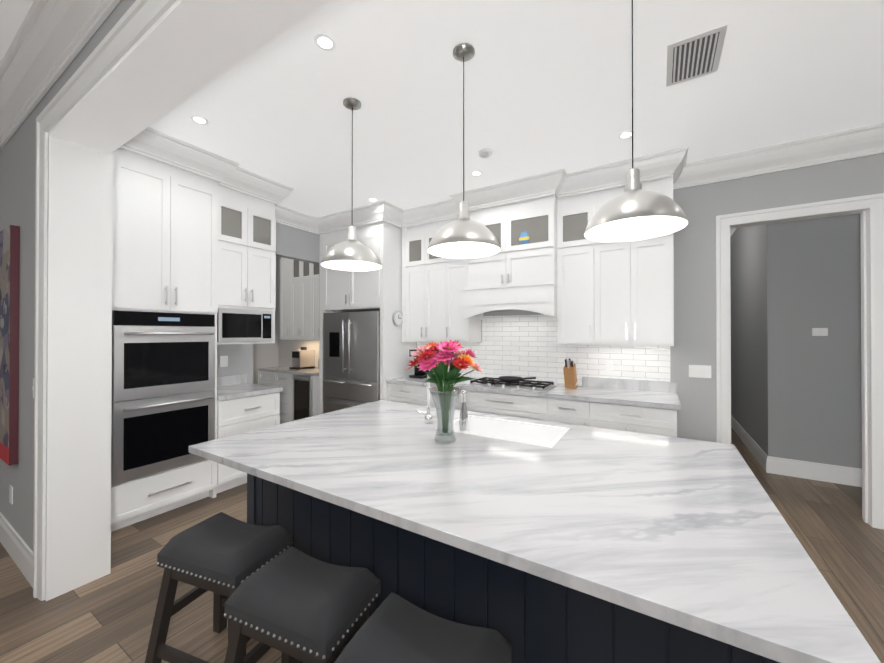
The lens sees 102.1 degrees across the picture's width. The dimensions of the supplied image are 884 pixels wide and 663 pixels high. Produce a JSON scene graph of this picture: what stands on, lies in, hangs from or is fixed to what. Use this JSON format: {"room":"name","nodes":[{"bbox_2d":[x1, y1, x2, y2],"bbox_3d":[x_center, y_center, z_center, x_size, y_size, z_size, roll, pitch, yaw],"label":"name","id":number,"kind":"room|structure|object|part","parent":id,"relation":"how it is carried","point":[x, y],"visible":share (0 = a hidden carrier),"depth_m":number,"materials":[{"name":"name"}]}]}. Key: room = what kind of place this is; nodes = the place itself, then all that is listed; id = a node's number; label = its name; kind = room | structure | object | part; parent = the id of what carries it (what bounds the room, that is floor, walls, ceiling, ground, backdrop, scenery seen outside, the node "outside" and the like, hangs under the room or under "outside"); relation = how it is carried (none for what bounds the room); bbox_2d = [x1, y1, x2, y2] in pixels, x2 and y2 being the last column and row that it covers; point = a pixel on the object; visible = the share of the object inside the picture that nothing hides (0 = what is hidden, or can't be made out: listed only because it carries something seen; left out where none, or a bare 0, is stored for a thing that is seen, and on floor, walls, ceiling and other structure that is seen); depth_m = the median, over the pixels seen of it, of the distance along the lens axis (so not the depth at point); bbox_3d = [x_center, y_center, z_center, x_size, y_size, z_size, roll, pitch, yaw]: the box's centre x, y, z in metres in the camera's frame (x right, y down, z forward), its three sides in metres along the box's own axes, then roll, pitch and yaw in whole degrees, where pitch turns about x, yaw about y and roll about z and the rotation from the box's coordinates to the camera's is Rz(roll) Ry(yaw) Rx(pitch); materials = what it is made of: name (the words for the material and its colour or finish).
{"room":"kitchen","nodes":[
{"label":"kitchen","id":0,"kind":"room"},
{"bbox_2d":[0,0,135,550],"bbox_3d":[-1.146,-0.032,1.500,10.700,3.050,0.240,0,0,31],"label":"wall","id":1,"kind":"structure","parent":0,"point":[17,175],"depth_m":2.27,"materials":[{"name":"grey paint"}]},
{"bbox_2d":[0,225,19,465],"bbox_3d":[-3.331,0.089,2.660,1.260,1.560,0.040,0,0,31],"label":"picture","id":2,"kind":"object","parent":1,"relation":"attached to","point":[9,313],"visible":1,"depth_m":2.34,"materials":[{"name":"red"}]},
{"bbox_2d":[9,485,12,503],"bbox_3d":[-2.933,1.110,2.433,0.070,0.115,0.006,0,0,31],"label":"outlet","id":3,"kind":"object","parent":1,"relation":"attached to","point":[10,494],"visible":1,"depth_m":2.43,"materials":[{"name":"white plastic"}]},
{"bbox_2d":[0,512,32,587],"bbox_3d":[-3.995,1.414,3.071,3.970,0.175,0.016,0,0,31],"label":"baseboard","id":4,"kind":"structure","parent":1,"relation":"attached to","point":[17,548],"depth_m":2.29,"materials":[{"name":"white paint"}]},
{"bbox_2d":[0,0,120,150],"bbox_3d":[-1.243,-1.459,1.347,10.480,0.194,0.131,0,0,31],"label":"crown molding","id":5,"kind":"structure","parent":1,"relation":"attached to","point":[52,38],"depth_m":1.84,"materials":[{"name":"white paint"}]},
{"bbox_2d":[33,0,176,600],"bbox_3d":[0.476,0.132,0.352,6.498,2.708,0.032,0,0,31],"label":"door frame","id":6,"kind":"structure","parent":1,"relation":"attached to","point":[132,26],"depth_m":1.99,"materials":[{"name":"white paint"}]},
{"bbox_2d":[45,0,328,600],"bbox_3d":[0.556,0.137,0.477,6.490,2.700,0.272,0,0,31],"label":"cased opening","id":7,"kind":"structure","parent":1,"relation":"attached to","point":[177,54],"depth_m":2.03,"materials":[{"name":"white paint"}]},
{"bbox_2d":[253,256,278,383],"bbox_3d":[-3.910,-0.012,5.232,0.100,3.050,3.270,0,0,31],"label":"wall","id":8,"kind":"structure","parent":0,"point":[265,355],"depth_m":6.46,"materials":[{"name":"grey paint"}]},
{"bbox_2d":[217,223,319,382],"bbox_3d":[-2.248,-0.017,4.222,0.110,3.050,3.270,0,0,31],"label":"wall","id":9,"kind":"structure","parent":0,"point":[293,243],"depth_m":4.50,"materials":[{"name":"grey paint"}]},
{"bbox_2d":[112,148,218,315],"bbox_3d":[-2.497,-0.779,3.092,0.638,1.249,0.740,0,0,31],"label":"upper cabinet","id":10,"kind":"object","parent":9,"relation":"attached to","point":[185,242],"depth_m":2.88,"materials":[{"name":"white paint"}]},
{"bbox_2d":[220,356,227,366],"bbox_3d":[-2.375,0.326,3.894,0.008,0.120,0.080,0,0,31],"label":"outlet","id":11,"kind":"object","parent":9,"relation":"attached to","point":[223,361],"visible":0.44,"depth_m":3.88,"materials":[{"name":"white plastic"}]},
{"bbox_2d":[215,374,246,387],"bbox_3d":[-2.405,0.537,3.831,0.020,0.105,0.618,0,0,31],"label":"backsplash","id":12,"kind":"structure","parent":9,"relation":"attached to","point":[219,381],"depth_m":3.93,"materials":[{"name":"grey stone"}]},
{"bbox_2d":[219,185,274,311],"bbox_3d":[-2.172,-0.808,3.695,0.568,1.184,0.549,0,0,31],"label":"upper cabinet","id":13,"kind":"object","parent":9,"relation":"attached to","point":[246,222],"depth_m":3.54,"materials":[{"name":"white paint"}]},
{"bbox_2d":[217,308,272,341],"bbox_3d":[-2.147,-0.055,3.676,0.526,0.314,0.544,0,0,31],"label":"microwave","id":14,"kind":"object","parent":13,"relation":"in","point":[235,325],"visible":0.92,"depth_m":3.51,"materials":[{"name":"silver metal"}]},
{"bbox_2d":[0,427,883,662],"bbox_3d":[-0.269,1.530,2.936,10.700,0.060,11.200,0,0,31],"label":"floor","id":15,"kind":"structure","parent":0,"point":[108,618],"depth_m":2.07,"materials":[{"name":"brown wood"}]},
{"bbox_2d":[111,459,218,531],"bbox_3d":[-2.497,1.316,3.081,0.638,0.370,0.740,0,0,31],"label":"drawer","id":16,"kind":"object","parent":15,"relation":"on","point":[139,499],"depth_m":2.89,"materials":[{"name":"white paint"}]},
{"bbox_2d":[111,311,214,484],"bbox_3d":[-2.453,0.489,3.051,0.689,1.279,0.694,0,0,31],"label":"wall oven","id":17,"kind":"object","parent":16,"relation":"in","point":[163,392],"visible":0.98,"depth_m":2.85,"materials":[{"name":"silver metal"}]},
{"bbox_2d":[145,512,302,662],"bbox_3d":[-0.932,1.179,1.556,0.542,0.625,0.372,0,0,19],"label":"stool","id":18,"kind":"object","parent":15,"relation":"on","point":[221,556],"visible":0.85,"depth_m":1.48,"materials":[{"name":"black leather"}]},
{"bbox_3d":[-0.932,0.922,1.558,0.483,0.110,0.393,0,0,31],"label":"seat","id":19,"kind":"part","parent":18,"relation":"part of","materials":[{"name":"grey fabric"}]},
{"bbox_2d":[215,392,279,492],"bbox_3d":[-2.141,1.067,3.667,0.638,0.875,0.620,0,0,31],"label":"base cabinet","id":20,"kind":"object","parent":15,"relation":"on","point":[248,413],"depth_m":3.43,"materials":[{"name":"white paint"}]},
{"bbox_2d":[213,384,282,399],"bbox_3d":[-2.128,0.609,3.677,0.653,0.040,0.642,0,0,31],"label":"countertop","id":21,"kind":"structure","parent":20,"relation":"on","point":[229,391],"depth_m":3.59,"materials":[{"name":"white stone"}]},
{"bbox_2d":[258,369,273,385],"bbox_3d":[-2.650,1.079,6.003,0.448,0.875,0.630,0,0,31],"label":"base cabinet","id":22,"kind":"object","parent":15,"relation":"on","point":[265,377],"depth_m":5.74,"materials":[{"name":"white paint"}]},
{"bbox_2d":[274,373,289,423],"bbox_3d":[-2.265,1.078,5.769,0.452,0.875,0.630,0,0,31],"label":"base cabinet","id":23,"kind":"object","parent":15,"relation":"on","point":[280,379],"depth_m":5.51,"materials":[{"name":"white paint"}]},
{"bbox_2d":[224,546,380,662],"bbox_3d":[-0.484,1.178,1.273,0.542,0.625,0.372,0,0,22],"label":"stool","id":24,"kind":"object","parent":15,"relation":"on","point":[292,604],"visible":1,"depth_m":1.20,"materials":[{"name":"black leather"}]},
{"bbox_2d":[290,373,318,421],"bbox_3d":[-1.904,1.078,5.542,0.400,0.872,0.643,0,0,31],"label":"base cabinet","id":25,"kind":"object","parent":15,"relation":"on","point":[304,389],"depth_m":5.24,"materials":[{"name":"white paint"}]},
{"bbox_2d":[270,365,318,376],"bbox_3d":[-2.232,0.620,5.745,1.432,0.040,0.640,0,0,31],"label":"countertop","id":26,"kind":"structure","parent":25,"relation":"on","point":[314,372],"depth_m":5.52,"materials":[{"name":"grey stone"}]},
{"bbox_2d":[289,347,314,369],"bbox_3d":[-2.270,0.425,5.811,0.200,0.350,0.330,0,0,31],"label":"coffee machine","id":27,"kind":"object","parent":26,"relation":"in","point":[303,358],"visible":1,"depth_m":5.73,"materials":[{"name":"silver metal"}]},
{"bbox_2d":[323,311,379,413],"bbox_3d":[-1.048,0.625,4.918,0.985,1.752,0.764,0,0,31],"label":"refrigerator","id":28,"kind":"object","parent":15,"relation":"on","point":[351,359],"visible":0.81,"depth_m":4.62,"materials":[{"name":"silver metal"}]},
{"bbox_2d":[387,384,430,405],"bbox_3d":[-0.246,1.071,4.543,0.641,0.875,0.630,0,0,31],"label":"base cabinet","id":29,"kind":"object","parent":15,"relation":"on","point":[403,393],"depth_m":4.28,"materials":[{"name":"white paint"}]},
{"bbox_2d":[334,592,511,662],"bbox_3d":[-0.053,1.176,1.010,0.542,0.625,0.372,0,0,25],"label":"stool","id":30,"kind":"object","parent":15,"relation":"on","point":[395,628],"visible":1,"depth_m":1.02,"materials":[{"name":"black leather"}]},
{"bbox_2d":[431,388,458,409],"bbox_3d":[0.167,1.070,4.292,0.440,0.875,0.630,0,0,31],"label":"base cabinet","id":31,"kind":"object","parent":15,"relation":"on","point":[432,403],"depth_m":3.97,"materials":[{"name":"white paint"}]},
{"bbox_2d":[459,388,554,421],"bbox_3d":[0.761,1.068,3.931,1.063,0.875,0.630,0,0,31],"label":"base cabinet","id":32,"kind":"object","parent":15,"relation":"on","point":[498,403],"depth_m":3.61,"materials":[{"name":"white paint"}]},
{"bbox_2d":[247,476,768,662],"bbox_3d":[0.174,1.055,1.929,2.324,0.882,1.166,0,0,31],"label":"kitchen island","id":33,"kind":"object","parent":15,"relation":"on","point":[542,622],"depth_m":1.28,"materials":[{"name":"blue paint"}]},
{"bbox_2d":[189,400,880,662],"bbox_3d":[0.107,0.596,1.821,2.364,0.034,1.464,0,0,31],"label":"island countertop","id":34,"kind":"structure","parent":33,"relation":"on","point":[682,533],"depth_m":1.16,"materials":[{"name":"white stone"}]},
{"bbox_2d":[416,358,453,423],"bbox_3d":[-0.032,0.361,2.288,0.231,0.440,0.159,0,0,31],"label":"faucet","id":35,"kind":"object","parent":34,"relation":"on","point":[428,418],"visible":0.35,"depth_m":2.27,"materials":[{"name":"silver metal"}]},
{"bbox_2d":[429,386,461,443],"bbox_3d":[0.017,0.441,1.891,0.176,0.275,0.176,0,0,31],"label":"vase","id":36,"kind":"object","parent":34,"relation":"on","point":[456,392],"visible":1,"depth_m":1.86,"materials":[{"name":"clear glass"}]},
{"bbox_2d":[406,340,482,432],"bbox_3d":[0.016,0.287,1.883,0.402,0.495,0.422,0,0,31],"label":"flowers","id":37,"kind":"object","parent":36,"relation":"in","point":[435,357],"visible":0.92,"depth_m":1.84,"materials":[{"name":"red plant"}]},
{"bbox_2d":[459,390,468,431],"bbox_3d":[0.127,0.461,2.081,0.060,0.237,0.060,0,0,31],"label":"soap dispenser","id":38,"kind":"object","parent":34,"relation":"on","point":[463,422],"visible":0.98,"depth_m":2.06,"materials":[{"name":"silver metal"}]},
{"bbox_2d":[449,416,560,443],"bbox_3d":[0.364,0.691,2.152,0.699,0.212,0.450,0,0,31],"label":"sink","id":39,"kind":"object","parent":34,"relation":"in","point":[511,429],"depth_m":2.33,"materials":[{"name":"white ceramic"}]},
{"bbox_2d":[555,400,598,426],"bbox_3d":[1.354,1.066,3.571,0.437,0.875,0.630,0,0,31],"label":"base cabinet","id":40,"kind":"object","parent":15,"relation":"on","point":[577,412],"depth_m":3.27,"materials":[{"name":"white paint"}]},
{"bbox_2d":[599,404,678,436],"bbox_3d":[1.750,1.065,3.330,0.716,0.875,0.630,0,0,31],"label":"base cabinet","id":41,"kind":"object","parent":15,"relation":"on","point":[625,417],"depth_m":3.01,"materials":[{"name":"white paint"}]},
{"bbox_2d":[387,376,680,409],"bbox_3d":[0.774,0.610,3.914,3.040,0.040,0.650,0,0,31],"label":"countertop","id":42,"kind":"structure","parent":41,"relation":"on","point":[596,395],"depth_m":3.39,"materials":[{"name":"white stone"}]},
{"bbox_2d":[409,349,432,378],"bbox_3d":[-0.268,0.414,4.657,0.200,0.360,0.264,0,0,31],"label":"coffee maker","id":43,"kind":"object","parent":42,"relation":"on","point":[420,374],"visible":0.35,"depth_m":4.57,"materials":[{"name":"black plastic"}]},
{"bbox_2d":[463,377,557,391],"bbox_3d":[0.748,0.569,3.912,0.890,0.042,0.520,0,0,31],"label":"cooktop","id":44,"kind":"object","parent":42,"relation":"in","point":[524,385],"visible":0.98,"depth_m":3.82,"materials":[{"name":"silver metal"}]},
{"bbox_2d":[499,376,535,381],"bbox_3d":[0.830,0.512,3.910,0.433,0.071,0.260,0,0,31],"label":"skillet","id":45,"kind":"object","parent":44,"relation":"on","point":[510,378],"visible":1,"depth_m":3.87,"materials":[{"name":"black metal"}]},
{"bbox_2d":[563,358,577,388],"bbox_3d":[1.338,0.429,3.718,0.100,0.320,0.251,0,0,31],"label":"knife block","id":46,"kind":"object","parent":42,"relation":"on","point":[570,375],"visible":1,"depth_m":3.66,"materials":[{"name":"brown wood"}]},
{"bbox_2d":[0,0,883,236],"bbox_3d":[-0.269,-1.589,2.953,10.700,0.080,11.200,0,0,31],"label":"ceiling","id":47,"kind":"structure","parent":0,"point":[547,85],"depth_m":2.31,"materials":[{"name":"white paint"}]},
{"bbox_2d":[190,115,208,124],"bbox_3d":[-1.773,-1.547,2.614,0.112,0.005,0.112,0,0,31],"label":"recessed light","id":48,"kind":"object","parent":47,"relation":"in","point":[199,119],"visible":1,"depth_m":2.60,"materials":[{"name":"white paint"}]},
{"bbox_2d":[314,33,335,50],"bbox_3d":[-0.627,-1.551,1.919,0.112,0.005,0.112,0,0,31],"label":"recessed light","id":49,"kind":"object","parent":47,"relation":"in","point":[325,42],"visible":1,"depth_m":1.92,"materials":[{"name":"white paint"}]},
{"bbox_2d":[321,97,381,270],"bbox_3d":[-0.610,-0.996,2.426,0.404,1.108,0.404,0,0,31],"label":"pendant light","id":50,"kind":"object","parent":47,"relation":"hanging from","point":[351,253],"visible":1,"depth_m":2.38,"materials":[{"name":"silver metal"}]},
{"bbox_2d":[427,43,500,258],"bbox_3d":[0.121,-0.999,1.982,0.404,1.108,0.404,0,0,31],"label":"pendant light","id":51,"kind":"object","parent":47,"relation":"hanging from","point":[463,236],"visible":1,"depth_m":1.95,"materials":[{"name":"silver metal"}]},
{"bbox_2d":[471,171,481,175],"bbox_3d":[0.336,-1.542,3.486,0.112,0.005,0.112,0,0,31],"label":"recessed light","id":52,"kind":"object","parent":47,"relation":"in","point":[475,173],"visible":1,"depth_m":3.48,"materials":[{"name":"white paint"}]},
{"bbox_2d":[478,148,492,157],"bbox_3d":[0.374,-1.530,3.077,0.130,0.033,0.128,0,0,31],"label":"smoke detector","id":53,"kind":"object","parent":47,"relation":"attached to","point":[485,152],"visible":0.98,"depth_m":3.04,"materials":[{"name":"white paint"}]},
{"bbox_2d":[618,131,633,138],"bbox_3d":[1.447,-1.546,2.811,0.112,0.005,0.112,0,0,31],"label":"recessed light","id":54,"kind":"object","parent":47,"relation":"in","point":[625,134],"visible":0.96,"depth_m":2.81,"materials":[{"name":"white paint"}]},
{"bbox_2d":[584,0,687,241],"bbox_3d":[0.847,-1.001,1.588,0.404,1.108,0.404,0,0,31],"label":"pendant light","id":55,"kind":"object","parent":47,"relation":"hanging from","point":[634,211],"visible":1,"depth_m":1.56,"materials":[{"name":"silver metal"}]},
{"bbox_2d":[666,24,727,86],"bbox_3d":[1.433,-1.548,2.036,0.260,0.009,0.380,0,0,31],"label":"ceiling vent","id":56,"kind":"object","parent":47,"relation":"in","point":[694,57],"visible":1,"depth_m":2.01,"materials":[{"name":"white metal"}]},
{"bbox_2d":[279,153,883,441],"bbox_3d":[1.072,-0.018,4.189,9.700,3.050,0.120,0,0,31],"label":"wall","id":57,"kind":"structure","parent":0,"point":[702,208],"depth_m":3.29,"materials":[{"name":"grey paint"}]},
{"bbox_2d":[280,257,293,339],"bbox_3d":[-2.492,-0.624,6.080,0.347,1.525,0.350,0,0,31],"label":"upper cabinet","id":58,"kind":"object","parent":57,"relation":"attached to","point":[286,265],"depth_m":5.93,"materials":[{"name":"white paint"}]},
{"bbox_2d":[294,260,313,339],"bbox_3d":[-2.177,-0.625,5.888,0.591,1.525,0.350,0,0,31],"label":"upper cabinet","id":59,"kind":"object","parent":57,"relation":"attached to","point":[299,314],"depth_m":5.71,"materials":[{"name":"white paint"}]},
{"bbox_2d":[314,264,318,339],"bbox_3d":[-1.775,-0.627,5.644,0.538,1.525,0.350,0,0,31],"label":"upper cabinet","id":60,"kind":"object","parent":57,"relation":"attached to","point":[316,267],"depth_m":5.56,"materials":[{"name":"white paint"}]},
{"bbox_2d":[323,221,398,311],"bbox_3d":[-1.021,-0.841,4.971,1.004,1.104,0.720,0,0,31],"label":"upper cabinet","id":61,"kind":"object","parent":57,"relation":"attached to","point":[376,290],"depth_m":4.57,"materials":[{"name":"white paint"}]},
{"bbox_2d":[399,219,450,343],"bbox_3d":[-0.125,-0.629,4.642,0.727,1.532,0.350,0,0,31],"label":"upper cabinet","id":62,"kind":"object","parent":57,"relation":"attached to","point":[424,277],"depth_m":4.51,"materials":[{"name":"white paint"}]},
{"bbox_2d":[392,311,402,325],"bbox_3d":[-0.564,-0.170,4.611,0.035,0.200,0.200,0,0,31],"label":"wall clock","id":63,"kind":"object","parent":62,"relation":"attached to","point":[397,318],"visible":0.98,"depth_m":4.59,"materials":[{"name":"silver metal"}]},
{"bbox_2d":[451,218,482,342],"bbox_3d":[0.246,-0.630,4.417,0.366,1.532,0.350,0,0,31],"label":"upper cabinet","id":64,"kind":"object","parent":57,"relation":"attached to","point":[466,309],"depth_m":4.25,"materials":[{"name":"white paint"}]},
{"bbox_2d":[119,122,883,233],"bbox_3d":[1.030,-1.458,2.256,7.538,0.186,3.238,0,0,31],"label":"crown molding","id":65,"kind":"structure","parent":57,"relation":"attached to","point":[157,145],"depth_m":3.26,"materials":[{"name":"white paint"}]},
{"bbox_2d":[463,195,558,295],"bbox_3d":[0.800,-0.926,4.007,1.010,0.944,0.478,0,0,31],"label":"upper cabinet","id":66,"kind":"object","parent":57,"relation":"attached to","point":[549,259],"depth_m":3.74,"materials":[{"name":"white paint"}]},
{"bbox_2d":[417,314,669,385],"bbox_3d":[0.925,0.199,4.206,2.970,0.783,0.002,0,0,31],"label":"tile backsplash","id":67,"kind":"structure","parent":57,"relation":"attached to","point":[523,346],"depth_m":4.06,"materials":[{"name":"white tile"}]},
{"bbox_2d":[555,190,602,344],"bbox_3d":[1.439,-0.634,3.692,0.407,1.532,0.350,0,0,31],"label":"upper cabinet","id":68,"kind":"object","parent":57,"relation":"attached to","point":[579,294],"depth_m":3.55,"materials":[{"name":"white paint"}]},
{"bbox_2d":[583,377,676,391],"bbox_3d":[1.870,0.536,3.616,0.856,0.105,0.022,0,0,31],"label":"backsplash","id":69,"kind":"structure","parent":57,"relation":"attached to","point":[588,382],"depth_m":3.58,"materials":[{"name":"white stone"}]},
{"bbox_2d":[603,176,673,345],"bbox_3d":[1.817,-0.635,3.463,0.704,1.532,0.350,0,0,31],"label":"upper cabinet","id":70,"kind":"object","parent":57,"relation":"attached to","point":[638,276],"depth_m":3.27,"materials":[{"name":"white paint"}]},
{"bbox_2d":[689,365,710,377],"bbox_3d":[2.387,0.370,3.308,0.170,0.115,0.014,0,0,31],"label":"light switch","id":71,"kind":"object","parent":57,"relation":"attached to","point":[700,371],"visible":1,"depth_m":3.31,"materials":[{"name":"white plastic"}]},
{"bbox_2d":[716,193,883,529],"bbox_3d":[2.970,0.226,3.026,1.050,2.550,0.174,0,0,31],"label":"door frame","id":72,"kind":"structure","parent":57,"relation":"attached to","point":[873,204],"depth_m":2.81,"materials":[{"name":"white paint"}]},
{"bbox_2d":[730,223,781,457],"bbox_3d":[4.279,-0.013,5.038,0.100,3.050,2.900,0,0,31],"label":"wall","id":73,"kind":"structure","parent":0,"point":[755,251],"depth_m":4.19,"materials":[{"name":"grey paint"}]},
{"bbox_2d":[731,415,769,472],"bbox_3d":[4.194,1.424,5.006,0.016,0.175,2.808,0,0,31],"label":"baseboard","id":74,"kind":"structure","parent":73,"relation":"attached to","point":[764,460],"depth_m":4.38,"materials":[{"name":"white paint"}]},
{"bbox_2d":[782,214,861,468],"bbox_3d":[4.676,-0.023,3.158,2.470,3.050,0.100,0,0,31],"label":"wall","id":75,"kind":"structure","parent":0,"point":[796,393],"depth_m":3.61,"materials":[{"name":"grey paint"}]},
{"bbox_2d":[770,456,861,486],"bbox_3d":[4.548,1.414,3.158,2.478,0.175,0.016,0,0,31],"label":"baseboard","id":76,"kind":"structure","parent":75,"relation":"attached to","point":[845,475],"depth_m":3.61,"materials":[{"name":"white paint"}]},
{"bbox_2d":[812,328,827,335],"bbox_3d":[3.815,0.004,3.610,0.110,0.080,0.018,0,0,31],"label":"switch","id":77,"kind":"object","parent":75,"relation":"attached to","point":[819,331],"visible":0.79,"depth_m":3.60,"materials":[{"name":"white plastic"}]}
]}

